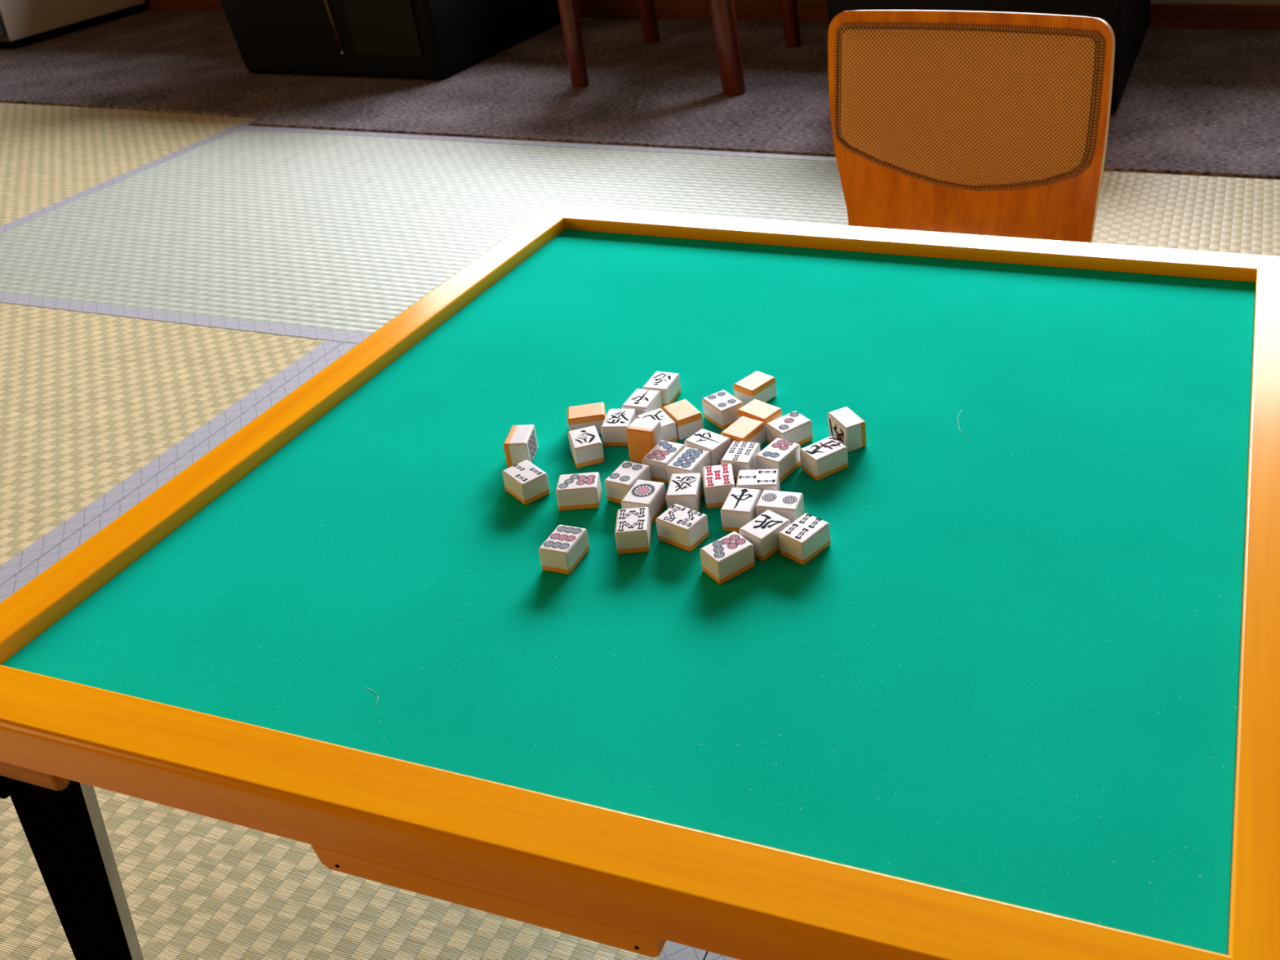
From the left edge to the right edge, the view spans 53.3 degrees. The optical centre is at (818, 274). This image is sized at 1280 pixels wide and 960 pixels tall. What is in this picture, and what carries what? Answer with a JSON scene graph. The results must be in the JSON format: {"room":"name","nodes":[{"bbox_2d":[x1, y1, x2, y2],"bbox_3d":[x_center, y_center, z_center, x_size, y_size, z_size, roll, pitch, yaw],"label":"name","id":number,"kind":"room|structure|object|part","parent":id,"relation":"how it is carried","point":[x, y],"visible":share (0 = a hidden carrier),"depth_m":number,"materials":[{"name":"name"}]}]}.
{"room":"tatami living room","nodes":[
{"label":"tatami living room","id":0,"kind":"room"},
{"bbox_2d":[1104,169,1279,179],"bbox_3d":[-0.619,-0.536,3.373,5.800,0.030,1.142,5,26,18],"label":"floor","id":1,"kind":"structure","parent":0,"point":[1104,170],"depth_m":2.37,"materials":[{"name":"brown wood"}]},
{"bbox_2d":[0,10,1279,178],"bbox_3d":[-0.624,-0.547,3.354,5.760,0.005,1.129,5,26,18],"label":"carpet","id":2,"kind":"object","parent":1,"relation":"on","point":[1193,101],"visible":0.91,"depth_m":3.16,"materials":[{"name":"grey carpet"}]},
{"bbox_2d":[0,0,145,48],"bbox_3d":[-2.729,-1.118,4.157,0.502,0.620,0.585,5,26,18],"label":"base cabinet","id":3,"kind":"object","parent":2,"relation":"on","point":[23,23],"visible":1,"depth_m":4.10,"materials":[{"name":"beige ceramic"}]},
{"bbox_3d":[-2.816,-1.021,3.920,0.482,0.550,0.014,5,26,18],"label":"door","id":4,"kind":"part","parent":3,"relation":"part of","materials":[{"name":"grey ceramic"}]},
{"bbox_2d":[219,0,560,79],"bbox_3d":[-1.236,-0.979,3.586,0.701,0.660,0.744,5,26,18],"label":"cabinet","id":5,"kind":"object","parent":2,"relation":"on","point":[409,39],"visible":0.94,"depth_m":3.38,"materials":[{"name":"black wood"}]},
{"bbox_3d":[-1.148,-0.709,3.258,0.210,0.290,0.017,5,26,18],"label":"panel","id":6,"kind":"part","parent":5,"relation":"part of","materials":[{"name":"black"}]},
{"bbox_2d":[557,0,801,96],"bbox_3d":[-0.368,-0.920,3.160,0.506,0.802,0.521,5,26,18],"label":"wooden chair","id":7,"kind":"object","parent":2,"relation":"on","point":[722,12],"visible":1,"depth_m":3.13,"materials":[{"name":"brown wood"}]},
{"bbox_3d":[-0.628,-0.684,3.131,0.049,0.427,0.078,-15,27,-23],"label":"leg","id":8,"kind":"part","parent":7,"relation":"part of","materials":[{"name":"brown wood"}]},
{"bbox_3d":[-0.499,-0.853,3.485,0.049,0.428,0.094,9,27,26],"label":"leg","id":9,"kind":"part","parent":7,"relation":"part of","materials":[{"name":"brown wood"}]},
{"bbox_3d":[-0.232,-0.645,2.987,0.064,0.428,0.105,-23,31,-36],"label":"leg","id":10,"kind":"part","parent":7,"relation":"part of","materials":[{"name":"brown wood"}]},
{"bbox_3d":[-0.093,-0.816,3.346,0.050,0.427,0.084,11,28,30],"label":"leg","id":11,"kind":"part","parent":7,"relation":"part of","materials":[{"name":"brown wood"}]},
{"bbox_2d":[826,0,1151,115],"bbox_3d":[0.441,-0.822,2.999,0.645,0.660,0.819,5,26,18],"label":"cabinet","id":12,"kind":"object","parent":2,"relation":"on","point":[1128,20],"visible":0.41,"depth_m":2.69,"materials":[{"name":"black wood"}]},
{"bbox_2d":[1150,0,1279,4],"bbox_3d":[-0.491,-1.885,3.419,5.800,2.430,0.120,5,26,18],"label":"wall","id":13,"kind":"structure","parent":0,"point":[1185,2],"depth_m":3.33,"materials":[{"name":"brown paint"}]},
{"bbox_2d":[137,0,1279,30],"bbox_3d":[-0.445,-0.810,3.834,5.800,0.069,0.018,5,26,18],"label":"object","id":14,"kind":"structure","parent":13,"relation":"attached to","point":[1162,15],"depth_m":3.72,"materials":[{"name":"brown wood"}]},
{"bbox_3d":[-1.303,0.408,1.531,5.800,0.090,5.900,5,26,18],"label":"floor","id":15,"kind":"structure","parent":0,"visible":0},
{"bbox_2d":[0,102,257,233],"bbox_3d":[-1.986,-0.213,2.855,0.954,0.031,1.040,5,26,18],"label":"mat","id":16,"kind":"object","parent":15,"relation":"on","point":[52,157],"visible":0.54,"depth_m":2.98,"materials":[{"name":"beige wicker"}]},
{"bbox_2d":[0,302,342,586],"bbox_3d":[-1.488,0.472,1.272,0.954,0.031,1.916,5,26,18],"label":"mat","id":17,"kind":"object","parent":15,"relation":"on","point":[94,407],"visible":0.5,"depth_m":1.80,"materials":[{"name":"beige wicker"}]},
{"bbox_2d":[0,342,708,959],"bbox_3d":[-0.583,0.547,0.974,0.956,0.031,1.916,5,26,18],"label":"mat","id":18,"kind":"object","parent":15,"relation":"on","point":[196,886],"visible":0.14,"depth_m":1.01,"materials":[{"name":"beige wicker"}]},
{"bbox_2d":[827,9,1115,242],"bbox_3d":[0.135,-0.061,1.622,0.405,0.456,0.485,6,26,21],"label":"chair","id":19,"kind":"object","parent":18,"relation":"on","point":[990,123],"visible":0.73,"depth_m":1.75,"materials":[{"name":"orange wood"}]},
{"bbox_2d":[0,124,848,343],"bbox_3d":[-0.612,-0.079,2.362,1.974,0.031,0.954,5,26,18],"label":"mat","id":20,"kind":"object","parent":15,"relation":"on","point":[323,234],"visible":0.41,"depth_m":2.44,"materials":[{"name":"grey wicker"}]},
{"bbox_2d":[704,169,1279,959],"bbox_3d":[0.625,0.232,1.498,0.954,0.031,1.909,5,26,18],"label":"mat","id":21,"kind":"object","parent":15,"relation":"on","point":[1211,213],"visible":0.02,"depth_m":2.21,"materials":[{"name":"beige wicker"}]},
{"bbox_2d":[0,204,1279,959],"bbox_3d":[-0.040,0.278,1.004,0.775,0.369,0.775,5,26,18],"label":"table","id":22,"kind":"object","parent":21,"relation":"on","point":[1021,700],"visible":1,"depth_m":0.75,"materials":[{"name":"green fabric"}]},
{"bbox_3d":[-0.450,0.418,0.793,0.080,0.337,0.007,5,26,18],"label":"leg","id":23,"kind":"part","parent":22,"relation":"part of","materials":[{"name":"black paint"}]},
{"bbox_3d":[-0.399,0.096,1.049,0.038,0.032,0.775,5,26,18],"label":"frame rail","id":24,"kind":"part","parent":22,"relation":"part of","materials":[{"name":"brown wood"}]},
{"bbox_2d":[503,424,537,467],"bbox_3d":[-0.219,0.126,0.922,0.017,0.021,0.028,-2,24,3],"label":"tile","id":25,"kind":"object","parent":22,"relation":"on","point":[520,445],"depth_m":0.91,"materials":[{"name":"white"}]},
{"bbox_3d":[-0.167,0.276,0.618,0.775,0.032,0.038,5,26,18],"label":"frame rail","id":26,"kind":"part","parent":22,"relation":"part of","materials":[{"name":"brown wood"}]},
{"bbox_2d":[626,417,662,462],"bbox_3d":[-0.126,0.121,0.911,0.021,0.028,0.017,5,26,18],"label":"tile","id":27,"kind":"object","parent":22,"relation":"on","point":[642,435],"depth_m":0.90,"materials":[{"name":"white"}]},
{"bbox_2d":[502,370,848,584],"bbox_3d":[-0.094,0.140,0.879,0.244,0.017,0.261,-21,30,-34],"label":"tiles","id":28,"kind":"object","parent":22,"relation":"on","point":[731,555],"depth_m":0.87,"materials":[{"name":"white"}]},
{"bbox_2d":[827,406,866,452],"bbox_3d":[0.021,0.113,0.917,0.017,0.021,0.028,-16,27,-25],"label":"tile","id":29,"kind":"object","parent":22,"relation":"on","point":[846,426],"depth_m":0.91,"materials":[{"name":"white"}]},
{"bbox_3d":[0.066,-0.025,1.250,0.775,0.032,0.038,5,26,18],"label":"frame rail","id":30,"kind":"part","parent":22,"relation":"part of","materials":[{"name":"brown wood"}]},
{"bbox_3d":[0.299,0.154,0.820,0.038,0.032,0.775,5,26,18],"label":"frame rail","id":31,"kind":"part","parent":22,"relation":"part of","materials":[{"name":"brown wood"}]}
]}

